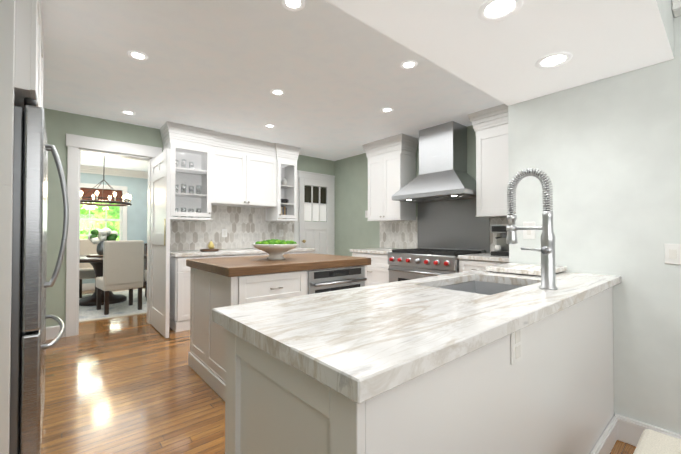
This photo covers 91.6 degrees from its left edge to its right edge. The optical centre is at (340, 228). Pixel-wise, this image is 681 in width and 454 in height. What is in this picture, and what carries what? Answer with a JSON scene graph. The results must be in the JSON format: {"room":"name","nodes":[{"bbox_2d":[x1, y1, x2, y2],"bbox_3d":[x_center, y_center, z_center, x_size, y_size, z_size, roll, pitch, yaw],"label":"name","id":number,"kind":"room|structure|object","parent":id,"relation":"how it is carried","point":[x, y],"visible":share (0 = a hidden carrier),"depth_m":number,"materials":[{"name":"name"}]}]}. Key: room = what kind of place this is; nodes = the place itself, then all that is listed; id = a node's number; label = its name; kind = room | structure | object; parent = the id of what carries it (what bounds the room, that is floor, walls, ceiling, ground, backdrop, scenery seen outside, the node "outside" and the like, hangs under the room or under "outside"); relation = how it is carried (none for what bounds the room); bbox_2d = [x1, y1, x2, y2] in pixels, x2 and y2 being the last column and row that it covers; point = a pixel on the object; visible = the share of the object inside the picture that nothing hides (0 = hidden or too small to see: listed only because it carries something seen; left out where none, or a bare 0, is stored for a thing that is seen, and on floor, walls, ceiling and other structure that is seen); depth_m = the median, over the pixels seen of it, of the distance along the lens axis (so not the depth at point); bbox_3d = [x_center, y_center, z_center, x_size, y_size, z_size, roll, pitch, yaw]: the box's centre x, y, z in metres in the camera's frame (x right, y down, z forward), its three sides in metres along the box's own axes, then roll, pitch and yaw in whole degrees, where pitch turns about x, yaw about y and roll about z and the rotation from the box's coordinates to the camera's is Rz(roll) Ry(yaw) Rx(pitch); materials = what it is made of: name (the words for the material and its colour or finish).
{"room":"kitchen","nodes":[
{"label":"kitchen","id":0,"kind":"room"},
{"bbox_2d":[80,173,147,283],"bbox_3d":[-5.196,-0.006,6.805,5.500,2.520,0.150,1,-1,-40],"label":"wall","id":1,"kind":"structure","parent":0,"point":[137,215],"depth_m":7.27,"materials":[{"name":"paint"}]},
{"bbox_2d":[82,283,94,290],"bbox_3d":[-5.144,1.183,6.721,5.490,0.140,0.019,1,-1,-40],"label":"baseboard","id":2,"kind":"structure","parent":1,"relation":"attached to","point":[88,286],"depth_m":6.72,"materials":[{"name":"white wood"}]},
{"bbox_2d":[80,183,127,240],"bbox_3d":[-5.031,-0.155,6.875,1.060,1.520,0.141,1,-1,-40],"label":"dining window","id":3,"kind":"structure","parent":1,"relation":"in","point":[85,188],"depth_m":7.00,"materials":[{"name":"white wood"}]},
{"bbox_2d":[80,165,147,178],"bbox_3d":[-5.115,-1.196,6.726,5.498,0.139,0.099,1,-1,-40],"label":"crown molding","id":4,"kind":"structure","parent":1,"relation":"attached to","point":[112,171],"depth_m":6.96,"materials":[{"name":"white wood"}]},
{"bbox_2d":[43,108,333,326],"bbox_3d":[-1.966,-0.035,4.715,5.200,2.520,0.075,1,-1,-40],"label":"wall","id":5,"kind":"structure","parent":0,"point":[60,125],"depth_m":3.70,"materials":[{"name":"green paint"}]},
{"bbox_2d":[46,325,64,339],"bbox_3d":[-3.426,1.137,3.386,0.935,0.140,0.024,1,-1,-40],"label":"baseboard","id":6,"kind":"structure","parent":5,"relation":"attached to","point":[51,332],"depth_m":3.62,"materials":[{"name":"white wood"}]},
{"bbox_2d":[65,133,161,336],"bbox_3d":[-2.766,0.079,4.080,0.970,2.275,0.206,1,-1,-40],"label":"door frame","id":7,"kind":"structure","parent":5,"relation":"attached to","point":[75,144],"depth_m":3.77,"materials":[{"name":"white wood"}]},
{"bbox_2d":[150,149,170,337],"bbox_3d":[-2.157,0.164,3.947,0.046,2.078,0.812,1,-1,-40],"label":"door","id":8,"kind":"structure","parent":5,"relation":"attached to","point":[160,249],"depth_m":3.85,"materials":[{"name":"white wood"}]},
{"bbox_2d":[170,205,293,250],"bbox_3d":[-1.563,-0.033,4.998,2.020,0.676,0.004,1,-1,-40],"label":"tile","id":9,"kind":"structure","parent":5,"relation":"attached to","point":[246,227],"depth_m":4.92,"materials":[{"name":"white tile"}]},
{"bbox_2d":[222,229,226,236],"bbox_3d":[-1.703,0.067,4.868,0.080,0.120,0.010,1,-1,-40],"label":"outlet","id":10,"kind":"object","parent":9,"relation":"attached to","point":[224,232],"depth_m":4.86,"materials":[{"name":"white plastic"}]},
{"bbox_2d":[279,229,282,236],"bbox_3d":[-0.981,0.076,5.485,0.080,0.120,0.010,1,-1,-40],"label":"outlet","id":11,"kind":"object","parent":9,"relation":"attached to","point":[280,230],"depth_m":5.48,"materials":[{"name":"white plastic"}]},
{"bbox_2d":[200,145,279,208],"bbox_3d":[-1.461,-0.717,4.865,0.990,0.769,0.350,1,-1,-40],"label":"upper cabinet","id":12,"kind":"object","parent":5,"relation":"attached to","point":[209,168],"depth_m":4.67,"materials":[{"name":"white wood"}]},
{"bbox_2d":[294,170,334,254],"bbox_3d":[-0.454,0.122,5.935,0.907,2.240,0.027,1,-1,-40],"label":"door frame","id":13,"kind":"structure","parent":5,"relation":"attached to","point":[315,176],"depth_m":6.05,"materials":[{"name":"white wood"}]},
{"bbox_2d":[299,178,330,254],"bbox_3d":[-0.419,0.178,5.896,0.702,2.104,0.128,1,-1,-40],"label":"door","id":14,"kind":"structure","parent":5,"relation":"in","point":[314,203],"depth_m":5.92,"materials":[{"name":"white wood"}]},
{"bbox_2d":[41,0,503,171],"bbox_3d":[-1.205,-1.344,2.571,6.850,0.040,11.900,1,-1,-40],"label":"ceiling","id":15,"kind":"structure","parent":0,"point":[340,78],"depth_m":2.86,"materials":[{"name":"white paint"}]},
{"bbox_2d":[80,156,131,205],"bbox_3d":[-3.985,-0.842,5.582,0.804,0.879,0.800,1,-1,-40],"label":"chandelier","id":16,"kind":"object","parent":15,"relation":"hanging from","point":[92,202],"visible":0.83,"depth_m":5.54,"materials":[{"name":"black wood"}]},
{"bbox_2d":[127,51,147,60],"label":"recessed light","id":17,"kind":"object","parent":15,"relation":"in","point":[137,55],"depth_m":2.54,"materials":[{"name":"white plastic"}]},
{"bbox_2d":[270,89,284,95],"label":"recessed light","id":18,"kind":"object","parent":15,"relation":"in","point":[278,92],"depth_m":3.20,"materials":[{"name":"white"}]},
{"bbox_2d":[281,0,304,10],"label":"recessed light","id":19,"kind":"object","parent":15,"relation":"in","point":[292,5],"depth_m":1.97,"materials":[{"name":"white"}]},
{"bbox_2d":[400,60,417,68],"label":"recessed light","id":20,"kind":"object","parent":15,"relation":"in","point":[410,64],"depth_m":2.67,"materials":[{"name":"white"}]},
{"bbox_2d":[325,0,673,105],"bbox_3d":[0.199,-1.116,0.960,3.298,0.458,0.830,1,-1,-40],"label":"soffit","id":21,"kind":"structure","parent":15,"relation":"attached to","point":[596,39],"depth_m":1.53,"materials":[{"name":"white paint"}]},
{"bbox_2d":[478,0,522,21],"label":"recessed light","id":22,"kind":"object","parent":21,"relation":"hanging from","point":[493,10],"depth_m":1.33,"materials":[{"name":"white plastic"}]},
{"bbox_2d":[535,52,572,68],"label":"recessed light","id":23,"kind":"object","parent":21,"relation":"hanging from","point":[552,60],"depth_m":1.72,"materials":[{"name":"white"}]},
{"bbox_2d":[41,286,635,453],"bbox_3d":[-1.433,1.229,2.802,6.850,0.060,12.600,1,-1,-40],"label":"floor","id":24,"kind":"structure","parent":0,"point":[134,384],"depth_m":2.35,"materials":[{"name":"brown wood"}]},
{"bbox_2d":[0,0,15,453],"bbox_3d":[-1.752,-0.081,1.258,0.728,2.518,0.050,1,-1,-40],"label":"surround","id":25,"kind":"object","parent":24,"relation":"on","point":[7,41],"visible":1,"depth_m":1.47,"materials":[{"name":"white"}]},
{"bbox_2d":[14,0,43,110],"bbox_3d":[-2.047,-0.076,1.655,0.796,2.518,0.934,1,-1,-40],"label":"upper cabinet","id":26,"kind":"object","parent":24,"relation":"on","point":[29,52],"visible":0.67,"depth_m":1.56,"materials":[{"name":"white wood"}]},
{"bbox_2d":[9,98,68,453],"bbox_3d":[-1.984,0.284,1.693,0.914,1.800,0.902,1,-1,-40],"label":"fridge","id":27,"kind":"object","parent":24,"relation":"on","point":[30,284],"visible":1,"depth_m":1.56,"materials":[{"name":"silver metal"}]},
{"bbox_2d":[79,289,146,322],"bbox_3d":[-3.865,1.230,5.459,3.200,0.012,2.400,1,-1,-40],"label":"dining rug","id":28,"kind":"object","parent":24,"relation":"on","point":[92,313],"depth_m":4.98,"materials":[{"name":"carpet"}]},
{"bbox_2d":[79,239,97,297],"bbox_3d":[-4.610,0.714,6.185,0.517,1.040,0.555,1,-1,-40],"label":"chair","id":29,"kind":"object","parent":28,"relation":"on","point":[87,247],"visible":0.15,"depth_m":6.20,"materials":[{"name":"beige fabric"}]},
{"bbox_2d":[79,254,146,305],"bbox_3d":[-3.985,0.848,5.559,1.330,0.755,1.330,1,-1,-40],"label":"dining table","id":30,"kind":"object","parent":28,"relation":"on","point":[96,264],"visible":0.46,"depth_m":5.41,"materials":[{"name":"black wood"}]},
{"bbox_2d":[86,228,117,257],"bbox_3d":[-3.963,0.228,5.521,0.432,0.483,0.420,1,-1,-40],"label":"vase","id":31,"kind":"object","parent":30,"relation":"on","point":[106,234],"visible":0.79,"depth_m":5.45,"materials":[{"name":"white plant"}]},
{"bbox_2d":[96,240,143,314],"bbox_3d":[-3.314,0.697,4.977,0.540,1.040,0.500,-1,-1,43],"label":"chair","id":32,"kind":"object","parent":28,"relation":"on","point":[123,264],"visible":1,"depth_m":4.79,"materials":[{"name":"beige fabric"}]},
{"bbox_2d":[144,270,146,300],"bbox_3d":[-3.183,0.710,5.915,0.540,1.040,0.500,1,-1,-32],"label":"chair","id":33,"kind":"object","parent":28,"relation":"on","point":[145,274],"visible":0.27,"depth_m":5.58,"materials":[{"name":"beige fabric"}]},
{"bbox_2d":[143,243,146,285],"bbox_3d":[-3.774,0.797,7.554,1.290,0.935,0.500,1,-1,-40],"label":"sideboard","id":34,"kind":"object","parent":24,"relation":"on","point":[145,253],"visible":0.06,"depth_m":7.00,"materials":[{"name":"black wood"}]},
{"bbox_2d":[169,255,224,331],"bbox_3d":[-1.918,0.779,4.284,0.536,0.880,0.614,1,-1,-40],"label":"base cabinet","id":35,"kind":"object","parent":24,"relation":"on","point":[179,317],"depth_m":3.94,"materials":[{"name":"white wood"}]},
{"bbox_2d":[170,247,315,258],"bbox_3d":[-1.360,0.326,4.756,2.020,0.040,0.630,1,-1,-40],"label":"countertop","id":36,"kind":"structure","parent":35,"relation":"on","point":[176,254],"depth_m":4.33,"materials":[{"name":"white stone"}]},
{"bbox_2d":[200,240,218,251],"bbox_3d":[-1.737,0.226,4.397,0.240,0.151,0.240,1,-1,-40],"label":"tray","id":37,"kind":"object","parent":36,"relation":"on","point":[211,247],"visible":1,"depth_m":4.34,"materials":[{"name":"brown wood"}]},
{"bbox_2d":[225,255,260,256],"bbox_3d":[-1.564,0.784,4.586,0.642,0.880,0.614,1,-1,-40],"label":"base cabinet","id":38,"kind":"object","parent":24,"relation":"on","point":[225,255],"depth_m":4.37,"materials":[{"name":"white"}]},
{"bbox_2d":[188,265,366,400],"bbox_3d":[-0.521,0.767,2.973,1.314,0.868,0.979,1,-1,-40],"label":"kitchen island","id":39,"kind":"object","parent":24,"relation":"on","point":[222,282],"depth_m":2.56,"materials":[{"name":"white wood"}]},
{"bbox_2d":[186,253,369,276],"bbox_3d":[-0.539,0.303,3.000,1.350,0.062,0.960,1,-1,-40],"label":"island countertop","id":40,"kind":"structure","parent":39,"relation":"on","point":[223,266],"depth_m":2.69,"materials":[{"name":"brown wood"}]},
{"bbox_2d":[252,239,298,259],"bbox_3d":[-0.570,0.181,2.922,0.410,0.179,0.410,1,-1,-40],"label":"bowl","id":41,"kind":"object","parent":40,"relation":"on","point":[276,249],"visible":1,"depth_m":2.82,"materials":[{"name":"white ceramic"}]},
{"bbox_2d":[293,251,312,253],"bbox_3d":[-0.795,0.793,5.242,0.460,0.880,0.614,1,-1,-40],"label":"base cabinet","id":42,"kind":"object","parent":24,"relation":"on","point":[294,252],"depth_m":5.02,"materials":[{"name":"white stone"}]},
{"bbox_2d":[350,248,395,285],"bbox_3d":[0.634,0.767,4.828,0.672,0.920,0.791,1,-1,-40],"label":"base cabinet","id":43,"kind":"object","parent":24,"relation":"on","point":[377,271],"visible":0.35,"depth_m":4.56,"materials":[{"name":"white wood"}]},
{"bbox_2d":[225,325,543,453],"bbox_3d":[0.150,0.738,1.089,0.836,0.875,0.610,1,-1,-40],"label":"base cabinet","id":44,"kind":"object","parent":24,"relation":"on","point":[481,361],"depth_m":0.84,"materials":[{"name":"white wood"}]},
{"bbox_2d":[212,269,620,408],"bbox_3d":[0.584,0.280,1.459,2.036,0.040,0.680,1,-1,-40],"label":"countertop","id":45,"kind":"structure","parent":44,"relation":"on","point":[363,344],"depth_m":0.89,"materials":[{"name":"white stone"}]},
{"bbox_2d":[440,277,551,340],"bbox_3d":[0.686,0.413,1.618,0.624,0.244,0.394,1,-1,-40],"label":"sink","id":46,"kind":"object","parent":45,"relation":"in","point":[474,284],"depth_m":1.84,"materials":[{"name":"grey metal"}]},
{"bbox_2d":[485,263,566,276],"bbox_3d":[1.150,0.252,2.055,0.390,0.034,0.330,1,-1,-40],"label":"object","id":47,"kind":"structure","parent":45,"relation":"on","point":[527,269],"depth_m":1.99,"materials":[{"name":"grey"}]},
{"bbox_2d":[506,168,557,289],"bbox_3d":[0.851,-0.007,1.488,0.072,0.535,0.208,1,-1,-40],"label":"faucet","id":48,"kind":"object","parent":45,"relation":"on","point":[548,269],"visible":1,"depth_m":1.43,"materials":[{"name":"silver metal"}]},
{"bbox_2d":[388,247,484,282],"bbox_3d":[1.165,0.740,4.132,0.757,0.955,0.950,1,-1,-40],"label":"range","id":49,"kind":"object","parent":24,"relation":"on","point":[410,264],"visible":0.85,"depth_m":3.94,"materials":[{"name":"silver metal"}]},
{"bbox_2d":[458,253,508,271],"bbox_3d":[1.807,0.748,3.455,0.672,0.920,0.905,1,-1,-40],"label":"base cabinet","id":50,"kind":"object","parent":24,"relation":"on","point":[469,262],"visible":0.1,"depth_m":3.45,"materials":[{"name":"white"}]},
{"bbox_2d":[491,224,508,255],"bbox_3d":[1.778,0.108,3.560,0.342,0.364,0.220,1,-1,-40],"label":"coffee maker","id":51,"kind":"object","parent":50,"relation":"on","point":[502,247],"visible":0.5,"depth_m":3.52,"materials":[{"name":"black plastic"}]},
{"bbox_2d":[540,289,611,453],"bbox_3d":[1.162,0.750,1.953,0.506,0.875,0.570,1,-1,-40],"label":"panel","id":52,"kind":"object","parent":24,"relation":"on","point":[576,362],"depth_m":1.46,"materials":[{"name":"white wood"}]},
{"bbox_2d":[633,429,680,453],"bbox_3d":[1.106,0.931,0.772,0.470,0.480,0.650,1,-1,-40],"label":"bench","id":53,"kind":"object","parent":24,"relation":"on","point":[652,442],"visible":1,"depth_m":1.07,"materials":[{"name":"fabric"}]},
{"bbox_2d":[334,125,475,255],"bbox_3d":[1.181,-0.033,4.840,0.150,2.520,3.820,1,-1,-40],"label":"wall","id":54,"kind":"structure","parent":0,"point":[355,228],"depth_m":5.80,"materials":[{"name":"green paint"}]},
{"bbox_2d":[362,134,418,221],"bbox_3d":[0.736,-0.704,4.936,0.400,1.174,0.780,1,-1,-40],"label":"upper cabinet","id":55,"kind":"object","parent":54,"relation":"attached to","point":[391,165],"visible":1,"depth_m":4.77,"materials":[{"name":"white wood"}]},
{"bbox_2d":[392,121,475,202],"bbox_3d":[1.236,-0.837,4.228,0.560,0.926,1.050,1,-1,-40],"label":"range hood","id":56,"kind":"object","parent":54,"relation":"attached to","point":[443,175],"visible":0.94,"depth_m":4.12,"materials":[{"name":"silver metal"}]},
{"bbox_2d":[380,217,507,252],"bbox_3d":[1.494,0.058,4.345,0.004,0.476,2.658,1,-1,-40],"label":"tile","id":57,"kind":"structure","parent":54,"relation":"attached to","point":[399,234],"depth_m":4.98,"materials":[{"name":"white tile"}]},
{"bbox_2d":[418,198,489,252],"bbox_3d":[1.459,-0.081,4.394,0.006,0.756,1.050,1,-1,-40],"label":"backsplash","id":58,"kind":"structure","parent":54,"relation":"attached to","point":[454,224],"depth_m":4.37,"materials":[{"name":"silver metal"}]},
{"bbox_2d":[467,104,508,217],"bbox_3d":[1.927,-0.723,3.541,0.400,1.174,0.989,1,-1,-40],"label":"upper cabinet","id":59,"kind":"object","parent":54,"relation":"attached to","point":[490,126],"visible":0.23,"depth_m":3.63,"materials":[{"name":"white wood"}]},
{"bbox_2d":[508,16,680,433],"bbox_3d":[3.205,-0.082,1.276,1.700,2.520,4.230,1,-1,-40],"label":"wall","id":60,"kind":"structure","parent":0,"point":[604,155],"depth_m":1.86,"materials":[{"name":"grey paint"}]},
{"bbox_2d":[523,222,534,238],"bbox_3d":[1.267,0.013,2.228,0.010,0.115,0.075,1,-1,-40],"label":"light switch","id":61,"kind":"object","parent":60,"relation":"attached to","point":[528,234],"visible":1,"depth_m":2.23,"materials":[{"name":"white plastic"}]},
{"bbox_2d":[615,414,680,446],"bbox_3d":[2.671,1.098,0.557,0.024,0.140,3.455,1,-1,-40],"label":"baseboard","id":62,"kind":"structure","parent":60,"relation":"attached to","point":[630,431],"depth_m":1.81,"materials":[{"name":"white wood"}]},
{"bbox_2d":[664,244,680,264],"bbox_3d":[1.727,0.131,1.688,0.010,0.105,0.110,1,-1,-40],"label":"electrical outlet plate","id":63,"kind":"object","parent":60,"relation":"attached to","point":[672,253],"visible":1,"depth_m":1.70,"materials":[{"name":"white plastic"}]},
{"bbox_2d":[672,0,680,17],"bbox_3d":[1.865,-1.214,1.475,0.099,0.248,0.548,1,-1,-40],"label":"vent box","id":64,"kind":"object","parent":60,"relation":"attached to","point":[676,7],"visible":0.96,"depth_m":1.65,"materials":[{"name":"white"}]},
{"label":"outside","id":65,"kind":"structure","parent":0,"visible":0},
{"bbox_2d":[80,202,119,240],"bbox_3d":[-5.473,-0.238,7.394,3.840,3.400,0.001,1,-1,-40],"label":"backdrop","id":66,"kind":"structure","parent":65,"point":[99,214],"depth_m":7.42,"materials":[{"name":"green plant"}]}
]}

